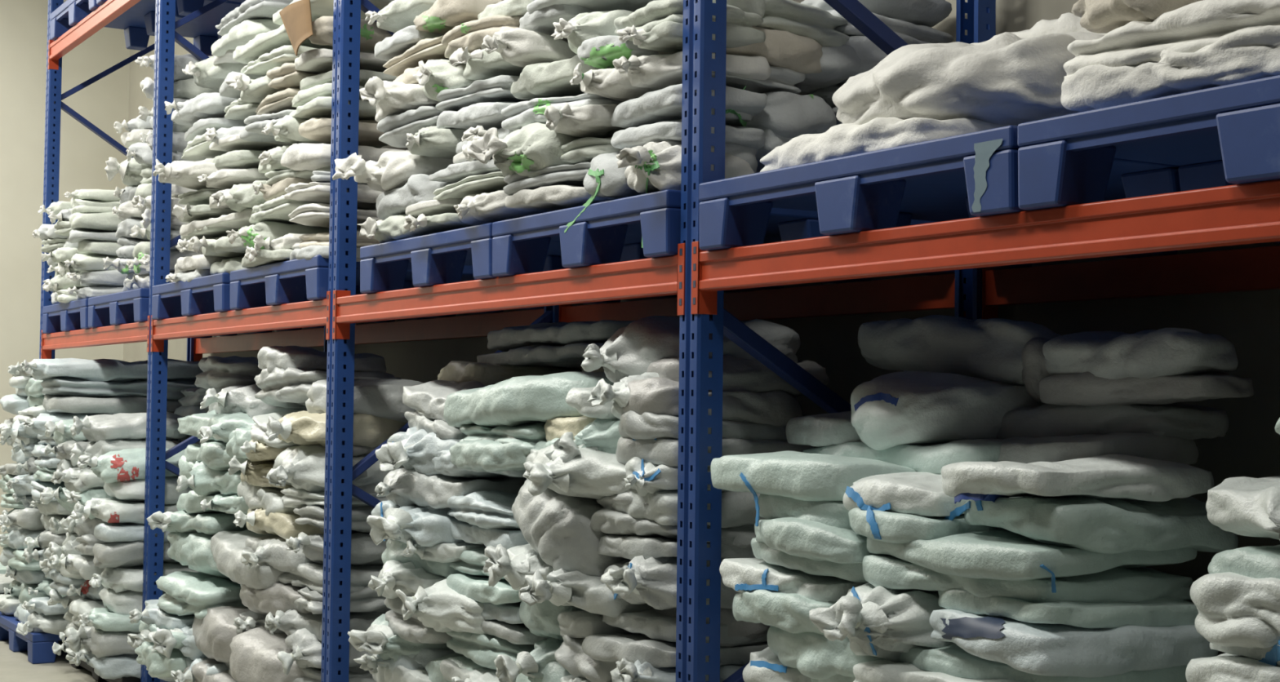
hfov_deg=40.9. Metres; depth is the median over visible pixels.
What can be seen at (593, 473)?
plastic sack
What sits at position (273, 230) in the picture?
sack
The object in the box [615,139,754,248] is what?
sack
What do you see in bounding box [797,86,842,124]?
sack
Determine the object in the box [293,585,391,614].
plastic sack
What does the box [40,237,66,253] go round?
sack
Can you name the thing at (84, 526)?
plastic sack
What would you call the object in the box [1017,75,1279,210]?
pallet
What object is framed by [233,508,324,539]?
plastic sack
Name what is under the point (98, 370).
plastic sack
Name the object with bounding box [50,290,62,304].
sack
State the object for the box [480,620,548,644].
plastic sack
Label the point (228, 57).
sack
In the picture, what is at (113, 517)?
print
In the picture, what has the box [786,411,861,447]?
plastic sack
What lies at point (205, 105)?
sack
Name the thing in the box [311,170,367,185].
sack
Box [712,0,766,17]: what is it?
sack
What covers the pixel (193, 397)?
plastic sack
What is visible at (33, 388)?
plastic sack
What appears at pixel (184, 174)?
sack
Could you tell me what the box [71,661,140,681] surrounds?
pallet
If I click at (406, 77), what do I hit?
sack
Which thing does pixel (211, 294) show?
pallet
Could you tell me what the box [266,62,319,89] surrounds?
sack
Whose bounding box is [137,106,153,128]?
sack
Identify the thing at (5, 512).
plastic sack
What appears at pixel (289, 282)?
pallet
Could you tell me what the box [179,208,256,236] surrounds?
sack
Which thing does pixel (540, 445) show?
plastic sack
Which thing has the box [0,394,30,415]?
plastic sack
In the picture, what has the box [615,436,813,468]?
plastic sack
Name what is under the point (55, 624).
plastic sack
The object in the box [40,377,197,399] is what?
plastic sack
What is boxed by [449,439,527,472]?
plastic sack
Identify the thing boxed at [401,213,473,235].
sack
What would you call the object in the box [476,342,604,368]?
plastic sack
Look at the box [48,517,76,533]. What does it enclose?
plastic sack
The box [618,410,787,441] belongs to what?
plastic sack
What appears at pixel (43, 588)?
plastic sack
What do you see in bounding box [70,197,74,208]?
sack
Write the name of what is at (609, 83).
sack
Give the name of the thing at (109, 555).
plastic sack
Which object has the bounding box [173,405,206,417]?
plastic sack
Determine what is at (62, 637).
plastic sack
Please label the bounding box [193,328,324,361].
beam
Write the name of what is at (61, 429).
plastic sack
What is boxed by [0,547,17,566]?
plastic sack
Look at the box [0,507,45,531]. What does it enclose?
plastic sack
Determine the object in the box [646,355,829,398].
plastic sack
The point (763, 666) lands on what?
plastic sack
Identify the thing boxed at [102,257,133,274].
sack
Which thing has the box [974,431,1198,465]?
plastic sack
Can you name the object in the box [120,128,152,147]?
sack
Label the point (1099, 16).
sack
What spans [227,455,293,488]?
plastic sack
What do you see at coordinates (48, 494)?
plastic sack
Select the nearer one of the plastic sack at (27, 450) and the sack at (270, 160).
the sack at (270, 160)
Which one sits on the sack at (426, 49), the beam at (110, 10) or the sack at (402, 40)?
the sack at (402, 40)
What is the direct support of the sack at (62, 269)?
on the sack at (59, 282)
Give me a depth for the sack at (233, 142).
8.00 m
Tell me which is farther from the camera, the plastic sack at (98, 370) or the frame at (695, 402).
the plastic sack at (98, 370)
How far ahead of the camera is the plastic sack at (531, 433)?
5.46 m
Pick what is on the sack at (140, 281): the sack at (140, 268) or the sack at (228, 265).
the sack at (140, 268)
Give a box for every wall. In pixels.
[0,0,129,555]
[123,0,1279,656]
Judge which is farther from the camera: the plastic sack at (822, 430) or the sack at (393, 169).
the sack at (393, 169)
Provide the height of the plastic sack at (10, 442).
0.154 m
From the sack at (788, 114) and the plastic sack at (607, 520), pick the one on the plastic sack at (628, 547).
the plastic sack at (607, 520)
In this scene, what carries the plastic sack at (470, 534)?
on the plastic sack at (473, 561)
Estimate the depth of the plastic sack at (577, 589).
4.94 m
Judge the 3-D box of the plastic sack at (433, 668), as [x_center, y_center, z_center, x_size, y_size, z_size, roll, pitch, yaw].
[-0.396,1.166,5.955,0.623,0.269,0.581,2,-3,-36]
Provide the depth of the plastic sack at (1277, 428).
2.94 m
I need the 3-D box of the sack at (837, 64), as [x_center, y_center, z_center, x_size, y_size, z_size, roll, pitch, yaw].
[0.479,-0.814,5.162,0.230,0.137,0.438,2,-3,-34]
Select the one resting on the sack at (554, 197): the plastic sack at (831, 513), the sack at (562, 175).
the sack at (562, 175)
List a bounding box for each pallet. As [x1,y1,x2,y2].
[0,611,66,664]
[42,298,257,338]
[50,0,242,56]
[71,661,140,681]
[88,288,324,333]
[96,0,245,16]
[151,272,434,324]
[230,254,544,318]
[360,222,751,304]
[492,189,955,290]
[698,124,1279,270]
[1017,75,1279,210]
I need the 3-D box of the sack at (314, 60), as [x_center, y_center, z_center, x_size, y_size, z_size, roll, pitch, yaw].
[-1.169,-1.160,7.163,0.509,0.070,0.440,2,-2,-31]
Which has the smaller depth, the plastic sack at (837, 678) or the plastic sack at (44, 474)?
the plastic sack at (837, 678)
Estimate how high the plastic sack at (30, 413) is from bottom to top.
0.155 m
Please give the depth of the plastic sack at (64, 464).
9.67 m
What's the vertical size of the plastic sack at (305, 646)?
0.176 m
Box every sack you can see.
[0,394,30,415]
[0,418,13,434]
[0,419,39,441]
[0,435,39,448]
[0,463,28,476]
[0,475,17,494]
[0,493,24,509]
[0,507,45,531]
[0,524,23,533]
[0,528,44,550]
[0,533,8,547]
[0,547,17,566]
[0,563,6,574]
[0,574,14,593]
[0,595,21,616]
[2,508,20,515]
[3,580,21,598]
[4,475,33,496]
[4,565,53,585]
[7,548,45,571]
[8,361,31,377]
[8,369,30,389]
[8,574,22,584]
[11,448,28,464]
[12,440,39,458]
[12,493,38,509]
[13,404,53,422]
[13,604,30,624]
[15,388,28,397]
[15,457,39,475]
[16,612,69,635]
[18,583,48,604]
[20,358,203,382]
[21,596,69,615]
[22,413,97,435]
[22,548,48,564]
[24,377,44,397]
[24,530,66,554]
[26,395,44,407]
[27,581,66,597]
[29,500,71,516]
[31,444,60,468]
[31,481,65,502]
[32,224,68,239]
[33,466,178,481]
[37,200,71,215]
[37,434,178,445]
[39,554,84,579]
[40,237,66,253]
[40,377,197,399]
[40,486,79,511]
[40,514,68,534]
[41,247,78,263]
[42,272,89,293]
[42,395,182,414]
[43,568,57,579]
[44,418,88,444]
[44,440,91,460]
[44,533,84,561]
[46,250,65,267]
[46,264,68,277]
[47,589,83,610]
[48,208,72,224]
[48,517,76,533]
[49,554,104,580]
[49,570,87,596]
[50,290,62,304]
[50,467,104,493]
[52,641,84,656]
[53,220,99,236]
[54,288,79,303]
[56,459,91,471]
[57,262,92,275]
[58,622,81,643]
[61,515,104,537]
[62,236,78,248]
[62,610,73,629]
[64,189,119,201]
[64,253,119,271]
[64,488,124,519]
[64,625,140,658]
[65,646,88,664]
[66,269,127,287]
[66,285,123,300]
[66,580,104,601]
[68,230,118,243]
[68,598,106,626]
[69,211,124,232]
[69,440,177,466]
[69,497,178,524]
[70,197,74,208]
[70,412,186,442]
[71,199,120,213]
[72,652,141,679]
[74,533,106,556]
[76,240,121,257]
[76,448,185,483]
[77,608,141,633]
[88,563,198,593]
[92,542,179,568]
[93,522,169,542]
[98,587,165,615]
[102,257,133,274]
[103,476,192,505]
[104,157,151,186]
[111,200,146,220]
[113,115,152,133]
[113,185,137,204]
[115,218,150,240]
[115,236,150,259]
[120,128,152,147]
[122,271,139,291]
[124,274,149,290]
[125,142,152,165]
[126,257,150,275]
[127,621,186,648]
[128,600,195,630]
[129,219,151,239]
[131,195,193,215]
[132,241,150,259]
[134,53,213,81]
[134,182,151,198]
[134,641,186,678]
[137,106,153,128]
[139,129,152,142]
[139,249,202,271]
[140,76,219,99]
[140,167,151,183]
[141,208,189,231]
[142,641,175,681]
[146,131,188,152]
[146,511,247,535]
[147,626,208,660]
[152,159,242,190]
[155,571,245,619]
[163,230,189,250]
[164,92,238,126]
[164,268,210,282]
[167,532,229,578]
[170,657,228,681]
[171,183,197,196]
[172,151,192,161]
[172,203,237,222]
[173,97,189,111]
[173,121,191,132]
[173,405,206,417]
[174,253,235,273]
[175,237,220,253]
[175,455,241,496]
[176,490,248,515]
[177,188,223,205]
[177,387,207,407]
[177,409,256,444]
[177,435,207,444]
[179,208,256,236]
[180,226,239,239]
[181,133,227,161]
[182,55,247,89]
[182,658,235,681]
[183,440,245,471]
[184,117,247,141]
[190,235,246,257]
[191,606,252,664]
[194,355,262,393]
[197,168,269,190]
[200,383,306,418]
[204,125,278,146]
[204,149,263,168]
[204,406,208,413]
[208,134,293,151]
[208,189,230,208]
[209,256,246,275]
[210,18,280,56]
[210,529,286,590]
[211,180,271,212]
[213,48,239,64]
[215,0,293,35]
[219,71,266,98]
[224,97,259,119]
[225,72,285,103]
[225,427,251,459]
[225,663,238,681]
[226,221,328,249]
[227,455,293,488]
[229,626,305,681]
[232,23,372,63]
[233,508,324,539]
[233,608,284,633]
[236,481,294,515]
[239,582,311,616]
[240,44,317,75]
[240,440,288,462]
[240,534,315,573]
[241,246,293,268]
[244,109,293,136]
[248,195,369,224]
[249,410,302,448]
[252,177,312,200]
[253,233,313,250]
[253,367,402,408]
[255,88,300,115]
[257,145,291,173]
[257,346,386,373]
[261,115,386,148]
[264,165,330,184]
[264,609,386,641]
[265,410,406,448]
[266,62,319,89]
[266,444,404,493]
[272,0,394,25]
[277,628,369,675]
[278,563,382,593]
[280,142,401,170]
[280,487,388,508]
[284,182,385,209]
[285,532,388,565]
[288,203,384,230]
[289,96,376,120]
[289,244,361,262]
[291,83,368,107]
[293,505,373,533]
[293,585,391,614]
[293,668,372,681]
[294,48,387,73]
[297,117,388,146]
[298,231,380,248]
[299,69,397,89]
[305,398,325,413]
[306,379,423,423]
[308,16,392,51]
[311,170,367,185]
[320,527,359,533]
[322,533,383,565]
[332,149,453,191]
[347,614,450,662]
[348,667,368,674]
[348,675,376,681]
[350,613,382,618]
[351,471,376,493]
[352,445,377,457]
[353,648,457,675]
[357,213,418,243]
[359,76,439,122]
[364,0,435,32]
[366,500,465,547]
[368,560,446,599]
[368,653,426,673]
[372,665,431,681]
[374,25,444,61]
[374,468,526,509]
[375,426,497,478]
[376,173,454,219]
[377,106,443,147]
[381,538,464,577]
[382,35,448,76]
[384,597,452,644]
[387,499,451,511]
[392,66,418,84]
[395,579,488,635]
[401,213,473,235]
[402,380,485,422]
[402,538,486,563]
[404,410,466,439]
[405,125,467,159]
[405,198,463,216]
[413,0,502,34]
[413,58,484,102]
[425,653,482,681]
[429,159,501,182]
[431,449,525,479]
[433,171,508,199]
[435,75,530,111]
[436,102,517,129]
[437,360,582,386]
[440,656,499,681]
[441,14,568,57]
[443,372,613,427]
[446,573,521,604]
[446,631,534,670]
[447,490,520,530]
[448,46,524,79]
[448,547,504,579]
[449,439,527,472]
[450,520,528,550]
[453,138,502,164]
[453,190,549,226]
[455,125,514,153]
[459,422,546,454]
[466,122,582,177]
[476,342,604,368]
[477,0,533,19]
[480,601,523,624]
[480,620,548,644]
[481,26,577,66]
[482,544,553,591]
[487,320,635,351]
[493,637,563,681]
[501,93,624,130]
[503,162,591,195]
[505,185,611,211]
[510,54,600,99]
[511,479,627,577]
[515,660,572,681]
[519,4,596,38]
[519,568,651,617]
[519,600,584,641]
[523,440,631,499]
[526,0,653,13]
[534,438,559,450]
[543,102,626,137]
[544,416,596,441]
[544,418,621,462]
[551,9,632,53]
[554,635,617,681]
[557,610,631,639]
[560,137,622,164]
[560,675,590,681]
[564,150,644,233]
[565,385,617,419]
[569,62,655,101]
[577,35,659,68]
[581,315,800,382]
[582,633,768,668]
[586,372,659,419]
[590,492,755,549]
[596,534,755,559]
[600,555,739,610]
[602,609,767,645]
[610,84,767,128]
[610,119,764,149]
[610,657,743,681]
[612,488,765,528]
[613,0,763,41]
[613,51,771,90]
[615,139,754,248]
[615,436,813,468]
[616,20,765,53]
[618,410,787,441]
[622,377,802,426]
[623,457,728,497]
[641,607,770,648]
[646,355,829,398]
[657,26,822,74]
[710,450,916,526]
[711,65,804,93]
[711,124,758,173]
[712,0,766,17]
[712,85,753,126]
[719,558,865,602]
[727,396,748,422]
[732,590,835,635]
[737,91,836,137]
[742,647,811,681]
[751,537,867,583]
[754,516,885,564]
[755,0,849,46]
[755,128,792,173]
[758,493,852,529]
[760,116,1017,172]
[767,626,886,679]
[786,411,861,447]
[793,44,861,93]
[797,35,887,93]
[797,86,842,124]
[800,0,951,26]
[802,440,1002,475]
[808,567,1155,662]
[810,675,855,681]
[826,9,953,44]
[831,31,1104,124]
[842,472,1020,516]
[848,506,1004,543]
[850,371,1039,450]
[853,660,1022,681]
[857,315,1060,386]
[862,555,1192,603]
[866,529,1196,593]
[898,644,1186,681]
[929,609,1218,678]
[937,589,1198,628]
[941,453,1213,504]
[944,496,1238,554]
[970,12,1107,44]
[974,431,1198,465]
[995,404,1228,440]
[1021,337,1050,405]
[1039,371,1253,406]
[1042,328,1238,379]
[1060,25,1279,112]
[1063,0,1279,75]
[1071,0,1202,33]
[1185,653,1279,681]
[1190,572,1279,649]
[1205,476,1279,540]
[1208,545,1279,579]
[1209,640,1279,666]
[1274,417,1279,435]
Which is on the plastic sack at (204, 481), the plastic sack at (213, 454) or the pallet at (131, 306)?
the plastic sack at (213, 454)
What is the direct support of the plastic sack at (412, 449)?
on the plastic sack at (402, 487)
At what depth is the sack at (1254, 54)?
3.19 m
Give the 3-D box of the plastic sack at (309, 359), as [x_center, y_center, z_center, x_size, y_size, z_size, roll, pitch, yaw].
[-1.445,0.094,7.677,0.537,0.141,0.487,2,-2,-31]
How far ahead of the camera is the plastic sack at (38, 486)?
10.17 m
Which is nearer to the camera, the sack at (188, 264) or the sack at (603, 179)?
the sack at (603, 179)
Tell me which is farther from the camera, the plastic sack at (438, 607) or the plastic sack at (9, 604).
the plastic sack at (9, 604)
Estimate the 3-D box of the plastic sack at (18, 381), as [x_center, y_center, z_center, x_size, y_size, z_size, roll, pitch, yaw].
[-3.829,0.245,11.150,0.535,0.152,0.455,2,-2,-31]
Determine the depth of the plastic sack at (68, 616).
9.81 m
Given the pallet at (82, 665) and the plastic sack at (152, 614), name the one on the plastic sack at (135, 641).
the plastic sack at (152, 614)
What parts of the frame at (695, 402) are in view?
post, post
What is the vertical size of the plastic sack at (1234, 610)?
0.160 m
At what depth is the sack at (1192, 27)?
3.23 m
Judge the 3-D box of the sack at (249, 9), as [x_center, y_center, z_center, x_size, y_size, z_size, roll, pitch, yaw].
[-1.717,-1.543,8.284,0.530,0.095,0.860,2,-2,-31]
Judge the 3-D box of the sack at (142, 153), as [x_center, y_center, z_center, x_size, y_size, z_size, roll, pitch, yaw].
[-2.583,-1.020,9.621,0.596,0.156,0.377,2,-2,-31]
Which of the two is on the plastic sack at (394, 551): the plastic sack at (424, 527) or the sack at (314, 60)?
the plastic sack at (424, 527)
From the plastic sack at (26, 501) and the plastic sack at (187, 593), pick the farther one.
the plastic sack at (26, 501)
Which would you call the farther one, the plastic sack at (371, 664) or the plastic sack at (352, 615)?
the plastic sack at (352, 615)
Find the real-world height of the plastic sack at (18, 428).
0.160 m
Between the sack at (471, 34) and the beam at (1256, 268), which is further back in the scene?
the sack at (471, 34)
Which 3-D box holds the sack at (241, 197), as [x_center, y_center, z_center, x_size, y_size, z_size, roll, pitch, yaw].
[-1.635,-0.655,7.841,0.615,0.173,0.429,2,-2,-31]
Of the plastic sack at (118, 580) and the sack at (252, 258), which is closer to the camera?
the sack at (252, 258)
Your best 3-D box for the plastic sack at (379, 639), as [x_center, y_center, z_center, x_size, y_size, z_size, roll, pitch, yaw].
[-0.758,1.090,6.332,0.662,0.191,0.458,2,-3,-39]
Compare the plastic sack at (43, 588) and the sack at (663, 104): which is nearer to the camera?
the sack at (663, 104)
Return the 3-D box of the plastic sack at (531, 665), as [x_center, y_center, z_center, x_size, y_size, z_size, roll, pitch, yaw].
[-0.141,0.992,5.341,0.620,0.182,0.332,2,-2,-25]
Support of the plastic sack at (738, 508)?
on the plastic sack at (607, 520)
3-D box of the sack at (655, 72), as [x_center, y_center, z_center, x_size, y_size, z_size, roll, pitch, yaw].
[0.139,-0.767,4.853,0.412,0.098,0.316,2,-3,-36]
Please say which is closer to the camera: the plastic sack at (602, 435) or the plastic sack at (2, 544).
the plastic sack at (602, 435)
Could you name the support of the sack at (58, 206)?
on the sack
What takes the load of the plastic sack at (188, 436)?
on the plastic sack
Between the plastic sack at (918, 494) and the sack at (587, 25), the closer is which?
the plastic sack at (918, 494)
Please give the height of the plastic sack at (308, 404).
0.173 m
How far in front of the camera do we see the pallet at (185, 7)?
10.31 m
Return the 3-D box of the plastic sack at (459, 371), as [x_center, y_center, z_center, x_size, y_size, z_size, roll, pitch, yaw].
[-0.508,0.148,6.535,0.514,0.138,0.567,2,-2,-28]
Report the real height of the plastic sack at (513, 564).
0.191 m
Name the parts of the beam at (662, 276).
rail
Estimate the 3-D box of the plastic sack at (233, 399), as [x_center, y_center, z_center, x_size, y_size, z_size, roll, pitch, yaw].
[-1.873,0.310,8.354,0.680,0.249,1.029,2,-2,-31]
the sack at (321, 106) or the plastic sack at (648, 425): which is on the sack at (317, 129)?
the sack at (321, 106)
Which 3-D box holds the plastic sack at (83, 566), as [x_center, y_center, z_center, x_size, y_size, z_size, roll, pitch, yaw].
[-2.947,1.234,9.534,0.611,0.148,0.415,2,-2,-34]
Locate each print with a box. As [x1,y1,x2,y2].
[80,580,90,595]
[107,511,119,523]
[110,454,127,468]
[116,467,129,482]
[130,466,138,479]
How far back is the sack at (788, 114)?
4.88 m
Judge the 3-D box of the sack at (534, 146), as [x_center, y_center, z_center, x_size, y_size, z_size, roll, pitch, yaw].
[-0.282,-0.599,5.386,0.473,0.223,0.384,2,-2,-31]
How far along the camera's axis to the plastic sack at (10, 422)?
11.04 m
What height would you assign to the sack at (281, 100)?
0.078 m
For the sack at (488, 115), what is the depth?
5.72 m
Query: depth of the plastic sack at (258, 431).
7.37 m
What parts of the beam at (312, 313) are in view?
rail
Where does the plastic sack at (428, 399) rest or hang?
on the plastic sack at (442, 430)
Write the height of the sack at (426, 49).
0.100 m
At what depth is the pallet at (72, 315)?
10.59 m
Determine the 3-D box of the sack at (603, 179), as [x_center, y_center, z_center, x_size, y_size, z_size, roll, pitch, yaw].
[0.013,-0.447,5.038,0.389,0.250,0.329,1,-2,-20]
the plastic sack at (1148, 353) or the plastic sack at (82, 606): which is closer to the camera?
the plastic sack at (1148, 353)
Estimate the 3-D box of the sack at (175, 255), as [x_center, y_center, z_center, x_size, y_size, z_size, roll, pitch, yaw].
[-2.396,-0.426,9.375,0.671,0.182,0.368,2,-2,-31]
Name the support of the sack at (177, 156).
on the sack at (176, 190)
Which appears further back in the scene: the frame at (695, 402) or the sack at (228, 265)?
the sack at (228, 265)
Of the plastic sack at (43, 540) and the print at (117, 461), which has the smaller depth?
the print at (117, 461)
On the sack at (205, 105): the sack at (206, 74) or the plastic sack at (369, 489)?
the sack at (206, 74)
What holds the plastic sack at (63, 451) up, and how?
on the plastic sack at (64, 464)
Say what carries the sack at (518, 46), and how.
on the sack at (550, 79)
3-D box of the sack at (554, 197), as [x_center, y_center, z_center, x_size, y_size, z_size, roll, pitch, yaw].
[-0.174,-0.435,5.334,0.346,0.071,0.502,2,-2,-31]
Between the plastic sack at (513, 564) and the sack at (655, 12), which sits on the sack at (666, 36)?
the sack at (655, 12)
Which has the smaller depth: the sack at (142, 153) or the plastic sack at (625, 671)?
the plastic sack at (625, 671)
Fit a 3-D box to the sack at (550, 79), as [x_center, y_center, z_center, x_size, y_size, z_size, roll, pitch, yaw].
[-0.176,-0.819,5.412,0.362,0.130,0.537,2,-3,-35]
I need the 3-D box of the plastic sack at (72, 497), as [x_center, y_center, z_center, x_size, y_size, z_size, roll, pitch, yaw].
[-2.870,0.893,9.548,0.658,0.183,0.466,2,-2,-31]
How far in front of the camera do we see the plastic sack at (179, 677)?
7.78 m
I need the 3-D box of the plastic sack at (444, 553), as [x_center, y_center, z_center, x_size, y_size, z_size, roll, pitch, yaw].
[-0.522,0.727,5.981,0.568,0.104,0.368,2,-2,-33]
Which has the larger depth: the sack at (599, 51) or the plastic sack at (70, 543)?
the plastic sack at (70, 543)
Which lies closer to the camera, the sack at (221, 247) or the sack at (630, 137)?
the sack at (630, 137)
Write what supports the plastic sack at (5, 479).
on the plastic sack at (8, 502)
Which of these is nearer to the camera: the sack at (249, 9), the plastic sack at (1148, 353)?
the plastic sack at (1148, 353)
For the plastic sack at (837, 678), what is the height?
0.142 m
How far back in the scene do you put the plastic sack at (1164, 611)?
3.47 m
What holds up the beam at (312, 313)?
attached to the frame at (166, 36)
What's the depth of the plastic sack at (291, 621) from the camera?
6.96 m
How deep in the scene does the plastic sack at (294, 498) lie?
6.98 m
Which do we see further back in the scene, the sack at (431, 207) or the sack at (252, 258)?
the sack at (252, 258)
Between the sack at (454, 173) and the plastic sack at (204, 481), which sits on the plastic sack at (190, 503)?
the plastic sack at (204, 481)
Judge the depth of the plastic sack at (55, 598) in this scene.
9.77 m
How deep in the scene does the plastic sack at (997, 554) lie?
3.51 m
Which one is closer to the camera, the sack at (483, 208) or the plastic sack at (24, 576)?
the sack at (483, 208)
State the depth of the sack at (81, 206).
10.25 m
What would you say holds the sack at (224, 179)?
on the sack at (223, 205)
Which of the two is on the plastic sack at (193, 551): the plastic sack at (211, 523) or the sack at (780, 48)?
the plastic sack at (211, 523)
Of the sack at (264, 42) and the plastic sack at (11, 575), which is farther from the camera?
the plastic sack at (11, 575)
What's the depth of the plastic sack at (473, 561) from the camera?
5.72 m
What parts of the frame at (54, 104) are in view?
post, post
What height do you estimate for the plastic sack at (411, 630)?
0.206 m
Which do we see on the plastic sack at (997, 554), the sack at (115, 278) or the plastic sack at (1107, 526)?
the plastic sack at (1107, 526)
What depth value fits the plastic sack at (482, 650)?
5.61 m
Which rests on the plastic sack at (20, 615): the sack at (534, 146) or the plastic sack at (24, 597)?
the plastic sack at (24, 597)
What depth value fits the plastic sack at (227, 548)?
7.47 m
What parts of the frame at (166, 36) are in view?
post, post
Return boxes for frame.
[39,0,194,361]
[140,0,327,681]
[320,0,559,681]
[675,0,995,681]
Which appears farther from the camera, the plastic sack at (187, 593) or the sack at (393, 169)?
the plastic sack at (187, 593)
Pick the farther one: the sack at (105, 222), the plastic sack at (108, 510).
the sack at (105, 222)
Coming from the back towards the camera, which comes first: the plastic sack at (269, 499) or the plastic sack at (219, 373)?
the plastic sack at (219, 373)
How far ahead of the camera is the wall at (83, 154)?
13.46 m
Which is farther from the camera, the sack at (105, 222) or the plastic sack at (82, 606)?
the sack at (105, 222)
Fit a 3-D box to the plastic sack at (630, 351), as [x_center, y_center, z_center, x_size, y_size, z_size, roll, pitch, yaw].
[0.152,0.032,5.075,0.628,0.212,0.520,2,-3,-40]
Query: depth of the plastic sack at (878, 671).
3.72 m
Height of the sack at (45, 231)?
0.126 m
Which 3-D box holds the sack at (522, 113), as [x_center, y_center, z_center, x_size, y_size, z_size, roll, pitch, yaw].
[-0.176,-0.730,5.409,0.371,0.120,0.587,2,-2,-31]
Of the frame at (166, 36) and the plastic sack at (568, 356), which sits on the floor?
the frame at (166, 36)
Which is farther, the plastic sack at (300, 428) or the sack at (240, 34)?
the sack at (240, 34)
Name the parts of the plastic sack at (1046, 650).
printed panel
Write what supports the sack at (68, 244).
on the sack at (62, 255)
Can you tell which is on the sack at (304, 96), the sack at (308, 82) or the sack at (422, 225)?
the sack at (308, 82)
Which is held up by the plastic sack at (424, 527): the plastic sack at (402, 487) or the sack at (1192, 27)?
the plastic sack at (402, 487)
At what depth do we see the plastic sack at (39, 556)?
10.24 m
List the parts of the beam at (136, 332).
rail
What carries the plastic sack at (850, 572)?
on the plastic sack at (740, 575)
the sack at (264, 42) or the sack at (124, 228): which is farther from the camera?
the sack at (124, 228)
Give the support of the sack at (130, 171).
on the sack at (126, 194)
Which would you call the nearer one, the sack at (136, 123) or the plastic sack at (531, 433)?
the plastic sack at (531, 433)
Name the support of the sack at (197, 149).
on the sack at (184, 174)
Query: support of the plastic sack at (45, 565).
on the plastic sack at (61, 584)
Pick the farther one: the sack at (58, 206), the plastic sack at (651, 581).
the sack at (58, 206)
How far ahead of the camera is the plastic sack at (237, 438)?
7.60 m
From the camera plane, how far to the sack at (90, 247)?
10.23 m
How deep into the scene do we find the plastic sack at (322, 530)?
7.05 m
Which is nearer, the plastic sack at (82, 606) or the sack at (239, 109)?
the sack at (239, 109)
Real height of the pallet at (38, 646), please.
0.176 m
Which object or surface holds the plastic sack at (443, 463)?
on the plastic sack at (402, 487)
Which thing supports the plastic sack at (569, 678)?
on the plastic sack
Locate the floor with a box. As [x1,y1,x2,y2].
[0,640,107,681]
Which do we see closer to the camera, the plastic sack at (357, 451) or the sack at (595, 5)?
the sack at (595, 5)
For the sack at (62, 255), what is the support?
on the sack at (62, 269)
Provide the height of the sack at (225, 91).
0.101 m
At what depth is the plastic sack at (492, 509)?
5.61 m
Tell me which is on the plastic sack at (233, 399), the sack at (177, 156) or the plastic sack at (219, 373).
the plastic sack at (219, 373)
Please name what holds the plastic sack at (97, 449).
on the plastic sack at (77, 480)
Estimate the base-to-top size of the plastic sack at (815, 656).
0.167 m
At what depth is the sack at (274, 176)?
7.30 m
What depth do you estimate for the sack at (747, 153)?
4.79 m
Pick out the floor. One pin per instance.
(15, 667)
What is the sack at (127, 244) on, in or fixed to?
on the sack at (120, 264)
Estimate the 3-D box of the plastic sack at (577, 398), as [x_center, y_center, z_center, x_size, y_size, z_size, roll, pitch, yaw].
[0.013,0.189,5.172,0.502,0.108,0.246,2,-3,-36]
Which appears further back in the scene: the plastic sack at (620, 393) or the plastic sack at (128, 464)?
the plastic sack at (128, 464)
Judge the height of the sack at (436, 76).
0.145 m
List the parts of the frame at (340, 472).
post, post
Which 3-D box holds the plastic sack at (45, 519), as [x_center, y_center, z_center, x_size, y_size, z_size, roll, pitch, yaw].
[-3.117,1.109,10.496,1.041,0.156,0.513,2,-2,-31]
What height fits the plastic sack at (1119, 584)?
0.114 m
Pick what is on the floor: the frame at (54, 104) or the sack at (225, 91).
the frame at (54, 104)
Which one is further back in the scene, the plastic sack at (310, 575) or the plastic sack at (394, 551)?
the plastic sack at (310, 575)
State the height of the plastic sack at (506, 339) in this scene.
0.123 m
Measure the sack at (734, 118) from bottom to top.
0.138 m
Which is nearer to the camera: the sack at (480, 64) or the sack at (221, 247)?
the sack at (480, 64)
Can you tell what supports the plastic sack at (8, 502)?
on the plastic sack at (5, 512)
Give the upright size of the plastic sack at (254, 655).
0.294 m
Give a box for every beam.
[40,315,150,359]
[48,0,140,70]
[150,291,330,351]
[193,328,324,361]
[332,243,693,339]
[355,308,544,344]
[559,273,965,322]
[691,178,1279,315]
[982,245,1279,319]
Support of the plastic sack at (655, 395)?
on the plastic sack at (648, 425)
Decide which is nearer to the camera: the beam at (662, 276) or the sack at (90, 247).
the beam at (662, 276)
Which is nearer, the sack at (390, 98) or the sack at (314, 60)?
the sack at (390, 98)
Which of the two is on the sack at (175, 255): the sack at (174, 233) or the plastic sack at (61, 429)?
the sack at (174, 233)
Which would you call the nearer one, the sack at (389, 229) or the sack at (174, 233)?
the sack at (389, 229)
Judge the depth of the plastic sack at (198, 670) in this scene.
7.69 m
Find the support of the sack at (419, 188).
on the sack at (389, 229)
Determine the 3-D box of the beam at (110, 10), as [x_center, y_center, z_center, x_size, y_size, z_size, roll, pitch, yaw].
[-3.203,-1.914,10.206,0.062,0.194,2.564,2,-2,-31]
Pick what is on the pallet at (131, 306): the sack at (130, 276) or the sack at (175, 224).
the sack at (130, 276)
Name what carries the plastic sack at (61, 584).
on the plastic sack at (55, 598)
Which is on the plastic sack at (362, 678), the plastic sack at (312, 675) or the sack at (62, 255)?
the plastic sack at (312, 675)
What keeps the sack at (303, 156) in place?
on the sack at (274, 176)
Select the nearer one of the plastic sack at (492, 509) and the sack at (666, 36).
the sack at (666, 36)
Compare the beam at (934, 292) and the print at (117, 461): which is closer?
the beam at (934, 292)
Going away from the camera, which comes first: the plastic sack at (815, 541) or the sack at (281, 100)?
the plastic sack at (815, 541)
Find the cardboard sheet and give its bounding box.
[279,0,313,56]
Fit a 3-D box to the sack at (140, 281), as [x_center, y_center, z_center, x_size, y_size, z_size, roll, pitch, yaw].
[-2.587,-0.312,9.615,0.590,0.152,0.386,2,-2,-31]

